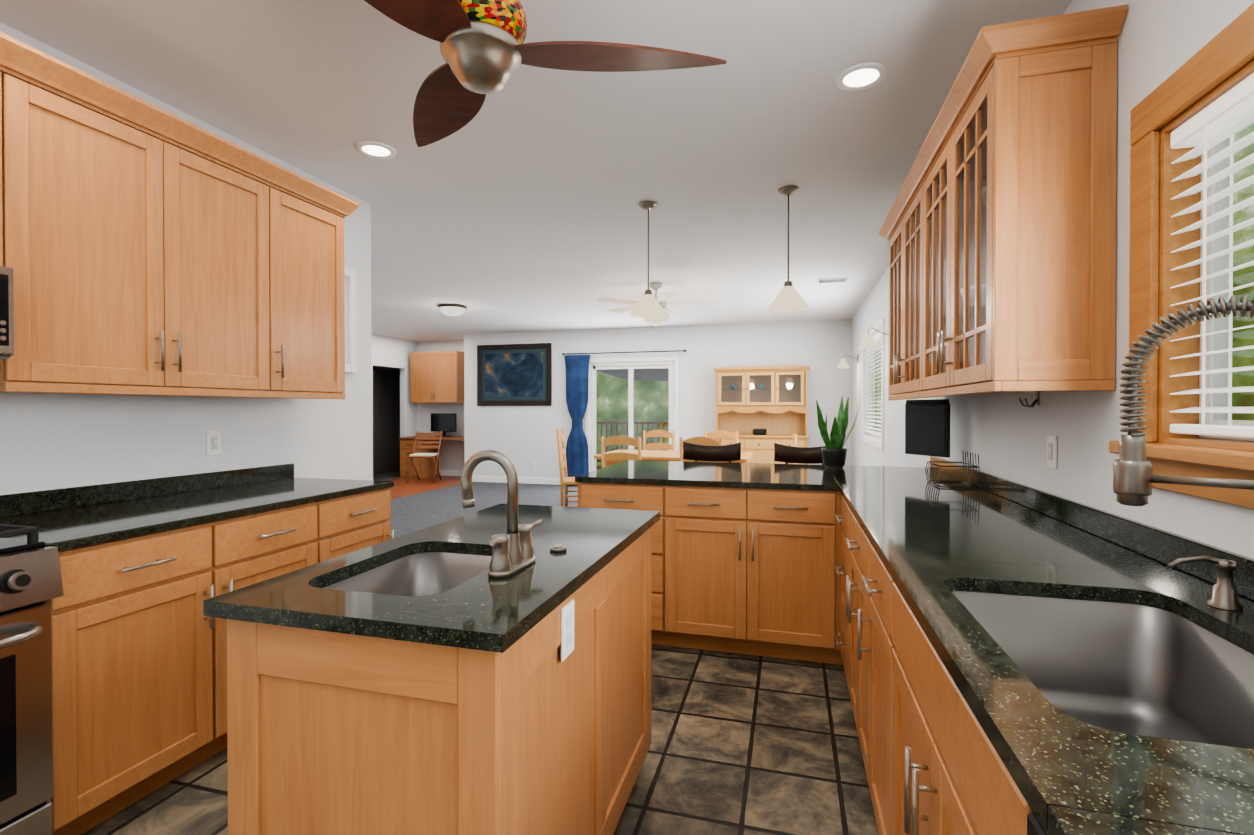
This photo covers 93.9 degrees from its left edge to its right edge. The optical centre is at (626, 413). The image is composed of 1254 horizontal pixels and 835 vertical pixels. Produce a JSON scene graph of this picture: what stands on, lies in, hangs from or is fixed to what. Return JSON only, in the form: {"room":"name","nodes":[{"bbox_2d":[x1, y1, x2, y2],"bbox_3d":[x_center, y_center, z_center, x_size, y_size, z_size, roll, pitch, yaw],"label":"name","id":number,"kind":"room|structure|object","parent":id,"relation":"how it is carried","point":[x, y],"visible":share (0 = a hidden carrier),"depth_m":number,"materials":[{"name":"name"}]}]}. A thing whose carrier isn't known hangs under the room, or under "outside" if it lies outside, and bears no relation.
{"room":"kitchen","nodes":[
{"label":"kitchen","id":0,"kind":"room"},
{"bbox_2d":[0,22,371,494],"bbox_3d":[-2.439,-0.031,1.159,0.120,2.600,5.470,0,0,16],"label":"wall","id":1,"kind":"structure","parent":0,"point":[49,441],"depth_m":2.61,"materials":[{"name":"paint"}]},
{"bbox_2d":[0,32,15,271],"bbox_3d":[-2.125,-0.769,1.413,0.340,0.672,0.780,0,0,16],"label":"upper cabinet","id":2,"kind":"object","parent":1,"relation":"attached to","point":[7,193],"depth_m":1.75,"materials":[{"name":"brown wood"}]},
{"bbox_2d":[0,265,14,358],"bbox_3d":[-2.076,-0.291,1.393,0.447,0.268,0.754,0,0,16],"label":"over-the-range microwave","id":3,"kind":"object","parent":2,"relation":"attached to","point":[7,332],"visible":1,"depth_m":1.68,"materials":[{"name":"silver metal"}]},
{"bbox_2d":[0,40,287,395],"bbox_3d":[-1.896,-0.605,2.237,0.340,1.012,1.049,0,0,16],"label":"upper cabinet","id":4,"kind":"object","parent":1,"relation":"attached to","point":[146,248],"depth_m":2.10,"materials":[{"name":"brown wood"}]},
{"bbox_2d":[0,463,293,514],"bbox_3d":[-2.000,0.311,2.468,0.020,0.074,1.448,0,0,16],"label":"backsplash","id":5,"kind":"structure","parent":1,"relation":"attached to","point":[17,503],"depth_m":2.38,"materials":[{"name":"black stone"}]},
{"bbox_2d":[206,431,220,455],"bbox_3d":[-1.929,0.137,2.736,0.015,0.114,0.070,0,0,16],"label":"electrical outlet","id":6,"kind":"object","parent":1,"relation":"attached to","point":[213,442],"visible":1,"depth_m":2.73,"materials":[{"name":"white plastic"}]},
{"bbox_2d":[288,172,347,395],"bbox_3d":[-1.718,-0.610,2.877,0.340,1.012,0.524,0,0,16],"label":"upper cabinet","id":7,"kind":"object","parent":1,"relation":"attached to","point":[316,215],"depth_m":2.90,"materials":[{"name":"brown wood"}]},
{"bbox_2d":[345,267,355,372],"bbox_3d":[-1.728,-0.563,3.427,0.030,0.630,0.370,0,0,16],"label":"framed panel","id":8,"kind":"object","parent":1,"relation":"attached to","point":[350,320],"visible":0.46,"depth_m":3.56,"materials":[{"name":"white paint"}]},
{"bbox_2d":[371,333,416,480],"bbox_3d":[-5.396,-0.061,8.458,0.870,2.650,7.250,0,0,16],"label":"wall","id":9,"kind":"structure","parent":0,"point":[394,414],"depth_m":11.48,"materials":[{"name":"paint"}]},
{"bbox_2d":[383,475,460,499],"bbox_3d":[-4.244,1.242,8.002,1.600,0.050,6.730,0,0,16],"label":"floor","id":10,"kind":"structure","parent":0,"point":[401,488],"depth_m":9.94,"materials":[{"name":"brown wood"}]},
{"bbox_2d":[407,431,442,483],"bbox_3d":[-3.550,0.761,10.305,0.468,0.894,0.524,0,0,1],"label":"chair","id":11,"kind":"object","parent":10,"relation":"on","point":[423,455],"visible":1,"depth_m":10.40,"materials":[{"name":"brown wood"}]},
{"bbox_2d":[399,436,463,478],"bbox_3d":[-3.486,0.815,10.950,1.380,0.760,0.631,0,0,16],"label":"desk","id":12,"kind":"object","parent":10,"relation":"on","point":[424,467],"visible":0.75,"depth_m":10.83,"materials":[{"name":"brown wood"}]},
{"bbox_2d":[431,413,456,436],"bbox_3d":[-3.451,0.214,11.035,0.540,0.439,0.160,0,0,16],"label":"monitor","id":13,"kind":"object","parent":12,"relation":"on","point":[445,422],"visible":0.94,"depth_m":11.00,"materials":[{"name":"black plastic"}]},
{"bbox_2d":[417,340,460,469],"bbox_3d":[-3.331,-0.108,11.293,1.590,2.600,0.120,0,0,16],"label":"wall","id":14,"kind":"structure","parent":0,"point":[450,450],"depth_m":11.29,"materials":[{"name":"paint"}]},
{"bbox_2d":[410,351,463,402],"bbox_3d":[-3.587,-0.686,11.098,1.000,0.960,0.378,0,0,16],"label":"upper cabinet","id":15,"kind":"object","parent":14,"relation":"attached to","point":[437,377],"visible":1,"depth_m":10.95,"materials":[{"name":"brown wood"}]},
{"bbox_2d":[439,470,461,475],"bbox_3d":[-3.407,1.137,11.254,1.470,0.110,0.015,0,0,16],"label":"baseboard","id":16,"kind":"structure","parent":14,"relation":"attached to","point":[442,472],"depth_m":11.24,"materials":[{"name":"white paint"}]},
{"bbox_2d":[81,644,878,834],"bbox_3d":[-0.638,1.294,1.150,3.600,0.050,6.400,0,0,16],"label":"floor","id":17,"kind":"structure","parent":0,"point":[744,744],"depth_m":2.09,"materials":[{"name":"tile"}]},
{"bbox_2d":[0,524,63,834],"bbox_3d":[-1.942,0.780,1.307,0.754,0.975,0.754,0,0,16],"label":"range","id":18,"kind":"object","parent":17,"relation":"on","point":[31,586],"visible":1,"depth_m":1.52,"materials":[{"name":"silver metal"}]},
{"bbox_2d":[50,495,335,834],"bbox_3d":[-1.745,0.822,2.178,0.620,0.878,1.019,0,0,16],"label":"base cabinet","id":19,"kind":"object","parent":17,"relation":"on","point":[148,567],"depth_m":1.86,"materials":[{"name":"brown wood"}]},
{"bbox_2d":[0,475,393,546],"bbox_3d":[-1.697,0.364,2.384,0.649,0.030,1.448,0,0,16],"label":"countertop","id":20,"kind":"structure","parent":19,"relation":"on","point":[65,526],"depth_m":2.15,"materials":[{"name":"black stone"}]},
{"bbox_2d":[336,483,393,556],"bbox_3d":[-1.570,0.817,2.806,0.620,0.878,0.541,0,0,16],"label":"base cabinet","id":21,"kind":"object","parent":17,"relation":"on","point":[362,517],"depth_m":2.78,"materials":[{"name":"brown wood"}]},
{"bbox_2d":[203,450,659,834],"bbox_3d":[-0.354,0.674,1.622,0.648,1.183,1.200,0,0,16],"label":"kitchen island","id":22,"kind":"object","parent":17,"relation":"on","point":[486,671],"visible":1,"depth_m":1.13,"materials":[{"name":"brown wood"}]},
{"bbox_2d":[324,552,491,596],"bbox_3d":[-0.478,0.473,1.391,0.375,0.170,0.480,0,0,16],"label":"prep sink","id":23,"kind":"object","parent":22,"relation":"in","point":[410,574],"depth_m":1.60,"materials":[{"name":"silver metal"}]},
{"bbox_2d":[461,450,566,578],"bbox_3d":[-0.288,0.220,1.401,0.189,0.272,0.338,0,0,16],"label":"faucet","id":24,"kind":"object","parent":22,"relation":"on","point":[514,556],"depth_m":1.34,"materials":[{"name":"silver metal"}]},
{"bbox_2d":[575,479,678,646],"bbox_3d":[0.074,0.813,3.434,0.552,0.878,0.638,0,0,16],"label":"base cabinet","id":25,"kind":"object","parent":17,"relation":"on","point":[591,493],"depth_m":3.08,"materials":[{"name":"brown wood"}]},
{"bbox_2d":[679,483,818,661],"bbox_3d":[0.706,0.814,3.249,0.892,0.878,0.620,0,0,16],"label":"base cabinet","id":26,"kind":"object","parent":17,"relation":"on","point":[749,556],"depth_m":2.96,"materials":[{"name":"brown wood"}]},
{"bbox_2d":[575,460,838,486],"bbox_3d":[0.515,0.356,3.532,1.363,0.030,1.080,0,0,16],"label":"countertop","id":27,"kind":"structure","parent":26,"relation":"on","point":[629,471],"depth_m":3.30,"materials":[{"name":"black stone"}]},
{"bbox_2d":[827,465,1253,834],"bbox_3d":[0.919,0.373,1.235,0.645,0.030,5.290,0,0,16],"label":"countertop","id":28,"kind":"structure","parent":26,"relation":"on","point":[1078,778],"depth_m":1.00,"materials":[{"name":"black stone"}]},
{"bbox_2d":[816,396,860,467],"bbox_3d":[1.326,0.113,3.675,0.275,0.451,0.288,0,0,16],"label":"potted snake plant","id":29,"kind":"object","parent":28,"relation":"on","point":[834,452],"visible":1,"depth_m":3.63,"materials":[{"name":"green plant"}]},
{"bbox_2d":[925,450,979,488],"bbox_3d":[1.572,0.264,2.838,0.179,0.159,0.256,0,0,16],"label":"dish rack","id":30,"kind":"object","parent":28,"relation":"on","point":[973,466],"visible":1,"depth_m":2.81,"materials":[{"name":"black"}]},
{"bbox_2d":[951,583,1253,742],"bbox_3d":[0.798,0.495,0.932,0.450,0.233,0.680,0,0,16],"label":"sink","id":31,"kind":"object","parent":28,"relation":"in","point":[1139,662],"depth_m":1.19,"materials":[{"name":"silver metal"}]},
{"bbox_2d":[1113,295,1253,505],"bbox_3d":[0.971,0.084,0.909,0.252,0.552,0.290,0,0,16],"label":"kitchen faucet","id":32,"kind":"object","parent":28,"relation":"on","point":[1133,478],"depth_m":1.03,"materials":[{"name":"silver metal"}]},
{"bbox_2d":[1168,555,1242,610],"bbox_3d":[1.081,0.311,1.096,0.112,0.094,0.048,0,0,16],"label":"soap dispenser","id":33,"kind":"object","parent":28,"relation":"on","point":[1224,595],"depth_m":1.08,"materials":[{"name":"silver metal"}]},
{"bbox_2d":[839,491,846,679],"bbox_3d":[1.264,0.820,2.510,0.620,0.878,0.544,0,0,16],"label":"base cabinet","id":34,"kind":"object","parent":17,"relation":"on","point":[842,502],"depth_m":2.66,"materials":[{"name":"brown wood"}]},
{"bbox_2d":[847,507,862,746],"bbox_3d":[1.117,0.824,1.980,0.620,0.878,0.684,0,0,16],"label":"base cabinet","id":35,"kind":"object","parent":17,"relation":"on","point":[854,528],"depth_m":2.14,"materials":[{"name":"brown wood"}]},
{"bbox_2d":[861,531,974,834],"bbox_3d":[0.989,0.827,1.520,0.620,0.878,0.528,0,0,16],"label":"base cabinet","id":36,"kind":"object","parent":17,"relation":"on","point":[911,792],"depth_m":1.39,"materials":[{"name":"brown wood"}]},
{"bbox_2d":[991,763,1046,834],"bbox_3d":[0.631,0.839,0.245,0.628,0.874,0.614,0,0,16],"label":"base cabinet","id":37,"kind":"object","parent":17,"relation":"on","point":[1011,814],"depth_m":0.65,"materials":[{"name":"brown wood"}]},
{"bbox_2d":[388,482,576,537],"bbox_3d":[-0.527,1.253,6.605,6.310,0.050,6.030,0,0,16],"label":"floor","id":38,"kind":"structure","parent":0,"point":[414,512],"depth_m":8.11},
{"bbox_2d":[556,428,576,506],"bbox_3d":[-0.560,0.701,6.775,0.468,1.052,0.440,0,0,1],"label":"dining chair","id":39,"kind":"object","parent":38,"relation":"on","point":[566,481],"visible":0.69,"depth_m":6.58,"materials":[{"name":"brown wood"}]},
{"bbox_2d":[601,435,641,467],"bbox_3d":[-0.008,0.727,6.323,0.440,1.005,0.468,0,0,16],"label":"dining chair","id":40,"kind":"object","parent":38,"relation":"on","point":[621,440],"visible":0.31,"depth_m":6.12,"materials":[{"name":"brown wood"}]},
{"bbox_2d":[643,430,674,450],"bbox_3d":[0.372,0.717,7.689,0.440,1.005,0.468,0,0,16],"label":"dining chair","id":41,"kind":"object","parent":38,"relation":"on","point":[659,433],"visible":0.27,"depth_m":7.87,"materials":[{"name":"brown wood"}]},
{"bbox_2d":[594,450,752,466],"bbox_3d":[0.569,0.846,6.832,1.700,0.760,0.960,0,0,16],"label":"dining table","id":42,"kind":"object","parent":38,"relation":"on","point":[653,455],"visible":0.08,"depth_m":6.61,"materials":[{"name":"brown wood"}]},
{"bbox_2d":[680,436,722,461],"bbox_3d":[0.801,0.729,6.098,0.440,1.005,0.468,0,0,16],"label":"dining chair","id":43,"kind":"object","parent":38,"relation":"on","point":[702,440],"visible":0.1,"depth_m":5.89,"materials":[{"name":"brown wood"}]},
{"bbox_2d":[683,442,740,462],"bbox_3d":[0.617,0.733,4.389,0.492,1.027,0.472,0,0,16],"label":"bar stool","id":44,"kind":"object","parent":38,"relation":"on","point":[697,452],"visible":0.38,"depth_m":4.57,"materials":[{"name":"brown leather"}]},
{"bbox_2d":[705,430,737,444],"bbox_3d":[1.181,0.719,7.464,0.440,1.005,0.468,0,0,16],"label":"dining chair","id":45,"kind":"object","parent":38,"relation":"on","point":[721,433],"visible":0.17,"depth_m":7.65,"materials":[{"name":"brown wood"}]},
{"bbox_2d":[714,366,809,463],"bbox_3d":[1.998,0.256,8.737,1.390,1.910,0.514,0,0,16],"label":"hutch","id":46,"kind":"object","parent":38,"relation":"on","point":[761,410],"visible":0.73,"depth_m":8.77,"materials":[{"name":"brown wood"}]},
{"bbox_2d":[791,434,796,463],"bbox_3d":[1.652,0.726,6.530,0.468,1.005,0.440,0,0,16],"label":"dining chair","id":47,"kind":"object","parent":38,"relation":"on","point":[794,440],"visible":0.17,"depth_m":6.26,"materials":[{"name":"brown wood"}]},
{"bbox_2d":[774,443,825,464],"bbox_3d":[1.282,0.734,4.204,0.492,1.027,0.472,0,0,16],"label":"bar stool","id":48,"kind":"object","parent":38,"relation":"on","point":[792,454],"visible":0.38,"depth_m":4.39,"materials":[{"name":"brown leather"}]},
{"bbox_2d":[0,0,1072,341],"bbox_3d":[-1.937,-1.407,4.501,8.150,0.100,12.440,0,0,16],"label":"ceiling","id":49,"kind":"structure","parent":0,"point":[512,206],"depth_m":2.83,"materials":[{"name":"paint"}]},
{"bbox_2d":[356,141,395,158],"bbox_3d":[-1.276,-1.339,2.979,0.190,0.009,0.190,0,0,16],"label":"recessed light","id":50,"kind":"object","parent":49,"relation":"in","point":[373,149],"visible":1,"depth_m":2.97,"materials":[{"name":"white paint"}]},
{"bbox_2d":[438,304,466,315],"bbox_3d":[-2.232,-1.313,7.490,0.350,0.130,0.350,0,0,16],"label":"flush ceiling light","id":51,"kind":"object","parent":49,"relation":"attached to","point":[452,309],"visible":1,"depth_m":7.38,"materials":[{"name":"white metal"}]},
{"bbox_2d":[364,0,726,146],"bbox_3d":[-0.377,-1.124,1.523,1.191,0.418,1.147,0,0,16],"label":"kitchen ceiling fan","id":52,"kind":"object","parent":49,"relation":"hanging from","point":[484,50],"visible":1,"depth_m":1.62,"materials":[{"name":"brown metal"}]},
{"bbox_2d":[630,201,665,317],"bbox_3d":[0.137,-0.994,3.772,0.236,0.713,0.236,0,0,16],"label":"pendant light","id":53,"kind":"object","parent":49,"relation":"hanging from","point":[648,305],"visible":1,"depth_m":3.73,"materials":[{"name":"white glass"}]},
{"bbox_2d":[597,282,718,325],"bbox_3d":[0.337,-1.148,6.177,1.267,0.440,1.274,0,0,16],"label":"ceiling fan","id":54,"kind":"object","parent":49,"relation":"hanging from","point":[663,298],"visible":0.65,"depth_m":6.08,"materials":[{"name":"grey metal"}]},
{"bbox_2d":[768,186,808,310],"bbox_3d":[0.970,-0.992,3.520,0.236,0.713,0.236,0,0,16],"label":"pendant light","id":55,"kind":"object","parent":49,"relation":"hanging from","point":[788,297],"visible":1,"depth_m":3.49,"materials":[{"name":"white glass"}]},
{"bbox_2d":[817,277,848,282],"bbox_3d":[2.100,-1.360,5.974,0.300,0.014,0.160,0,0,16],"label":"ceiling vent","id":56,"kind":"object","parent":49,"relation":"in","point":[830,280],"visible":1,"depth_m":5.94,"materials":[{"name":"white metal"}]},
{"bbox_2d":[836,62,886,90],"bbox_3d":[0.929,-1.335,2.324,0.190,0.009,0.190,0,0,16],"label":"recessed light","id":57,"kind":"object","parent":49,"relation":"in","point":[861,76],"visible":1,"depth_m":2.32,"materials":[{"name":"white paint"}]},
{"bbox_2d":[597,368,668,381],"bbox_3d":[0.653,-0.934,11.414,4.000,0.750,2.900,0,0,16],"label":"porch roof","id":58,"kind":"object","parent":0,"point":[646,373],"depth_m":12.28,"materials":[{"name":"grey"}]},
{"bbox_2d":[461,320,851,477],"bbox_3d":[0.234,-0.095,9.575,6.440,2.600,0.120,0,0,16],"label":"wall","id":59,"kind":"structure","parent":0,"point":[521,438],"depth_m":9.34,"materials":[{"name":"paint"}]},
{"bbox_2d":[477,343,551,405],"bbox_3d":[-1.955,-0.669,10.098,1.400,1.060,0.035,0,0,16],"label":"framed painting","id":60,"kind":"object","parent":59,"relation":"attached to","point":[514,374],"visible":0.94,"depth_m":10.09,"materials":[{"name":"black"}]},
{"bbox_2d":[472,475,576,485],"bbox_3d":[-1.809,1.146,10.084,2.265,0.110,0.018,0,0,16],"label":"baseboard","id":61,"kind":"structure","parent":59,"relation":"attached to","point":[525,480],"depth_m":10.07,"materials":[{"name":"white paint"}]},
{"bbox_2d":[562,350,685,354],"bbox_3d":[-0.067,-0.995,9.532,2.100,0.040,0.109,0,0,16],"label":"curtain rod","id":62,"kind":"object","parent":59,"relation":"attached to","point":[625,352],"visible":1,"depth_m":9.47,"materials":[{"name":"grey metal"}]},
{"bbox_2d":[564,352,589,476],"bbox_3d":[-0.828,0.079,9.716,0.460,2.190,0.134,0,0,16],"label":"curtain","id":63,"kind":"object","parent":62,"relation":"hanging from","point":[577,391],"visible":0.9,"depth_m":9.67,"materials":[{"name":"blue fabric"}]},
{"bbox_2d":[585,357,678,471],"bbox_3d":[0.075,0.145,9.604,1.580,2.120,0.112,0,0,16],"label":"door frame","id":64,"kind":"structure","parent":59,"relation":"attached to","point":[631,365],"depth_m":9.60,"materials":[{"name":"white plastic"}]},
{"bbox_2d":[895,591,998,834],"bbox_3d":[0.473,0.478,0.781,0.020,0.145,4.163,0,0,16],"label":"drawer front","id":65,"kind":"structure","parent":0,"relation":"attached to","point":[967,758],"depth_m":0.90,"materials":[{"name":"brown wood"}]},
{"bbox_2d":[851,0,1253,558],"bbox_3d":[1.853,-0.046,3.157,0.120,2.600,11.620,0,0,16],"label":"wall","id":66,"kind":"structure","parent":0,"point":[1004,434],"depth_m":1.72,"materials":[{"name":"paint"}]},
{"bbox_2d":[837,353,858,367],"bbox_3d":[2.945,-0.710,7.820,0.275,0.196,0.170,0,0,16],"label":"sconce","id":67,"kind":"object","parent":66,"relation":"attached to","point":[843,363],"visible":1,"depth_m":7.79,"materials":[{"name":"silver metal"}]},
{"bbox_2d":[862,317,883,449],"bbox_3d":[2.752,-0.296,6.424,0.140,1.290,1.640,0,0,16],"label":"window","id":68,"kind":"structure","parent":66,"relation":"in","point":[872,440],"depth_m":7.07,"materials":[{"name":"white paint"}]},
{"bbox_2d":[865,331,880,435],"bbox_3d":[2.737,-0.314,6.428,0.056,1.074,1.456,0,0,16],"label":"window blinds","id":69,"kind":"object","parent":68,"relation":"attached to","point":[877,338],"visible":0.54,"depth_m":6.42,"materials":[{"name":"white plastic"}]},
{"bbox_2d":[859,327,888,349],"bbox_3d":[2.249,-0.691,5.315,0.275,0.196,0.170,0,0,16],"label":"sconce","id":70,"kind":"object","parent":66,"relation":"attached to","point":[868,343],"visible":0.75,"depth_m":5.29,"materials":[{"name":"silver metal"}]},
{"bbox_2d":[879,4,1127,400],"bbox_3d":[1.453,-0.592,2.601,0.350,1.040,2.018,0,0,16],"label":"upper cabinet","id":71,"kind":"object","parent":66,"relation":"attached to","point":[998,230],"visible":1,"depth_m":1.70,"materials":[{"name":"brown wood"}]},
{"bbox_2d":[905,399,949,457],"bbox_3d":[1.604,0.074,3.133,0.026,0.299,0.280,0,0,-19],"label":"television","id":72,"kind":"object","parent":71,"relation":"attached to","point":[927,427],"visible":1,"depth_m":3.11,"materials":[{"name":"black plastic"}]},
{"bbox_2d":[1019,391,1038,407],"bbox_3d":[1.485,-0.057,2.159,0.054,0.068,0.063,0,0,16],"label":"double hook","id":73,"kind":"object","parent":66,"relation":"attached to","point":[1034,403],"visible":0.83,"depth_m":2.15,"materials":[{"name":"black metal"}]},
{"bbox_2d":[1047,435,1056,468],"bbox_3d":[1.469,0.132,2.030,0.015,0.114,0.070,0,0,16],"label":"light switch","id":74,"kind":"object","parent":66,"relation":"attached to","point":[1052,451],"visible":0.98,"depth_m":2.02,"materials":[{"name":"white plastic"}]},
{"bbox_2d":[931,456,1253,598],"bbox_3d":[1.220,0.322,1.151,0.020,0.075,5.290,0,0,16],"label":"backsplash","id":75,"kind":"structure","parent":66,"relation":"attached to","point":[1221,567],"depth_m":1.50,"materials":[{"name":"black stone"}]},
{"bbox_2d":[1109,3,1253,508],"bbox_3d":[1.097,-0.301,0.537,0.175,0.981,2.100,0,0,16],"label":"window","id":76,"kind":"structure","parent":66,"relation":"in","point":[1220,64],"depth_m":1.41,"materials":[{"name":"brown wood"}]},
{"bbox_2d":[1169,73,1253,437],"bbox_3d":[1.099,-0.311,0.536,0.056,0.730,1.826,0,0,16],"label":"window blinds","id":77,"kind":"object","parent":76,"relation":"attached to","point":[1228,114],"visible":0.98,"depth_m":1.29,"materials":[{"name":"white plastic"}]},
{"label":"outside","id":78,"kind":"structure","parent":0,"visible":0},
{"bbox_2d":[597,421,880,469],"bbox_3d":[1.488,0.754,11.101,9.017,1.120,3.480,0,0,16],"label":"railing","id":79,"kind":"object","parent":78,"point":[636,423],"depth_m":13.09,"materials":[{"name":"wood"}]},
{"bbox_2d":[597,125,1253,465],"bbox_3d":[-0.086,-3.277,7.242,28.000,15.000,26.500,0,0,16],"label":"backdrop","id":80,"kind":"structure","parent":78,"point":[1248,321],"depth_m":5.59,"materials":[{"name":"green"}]}
]}

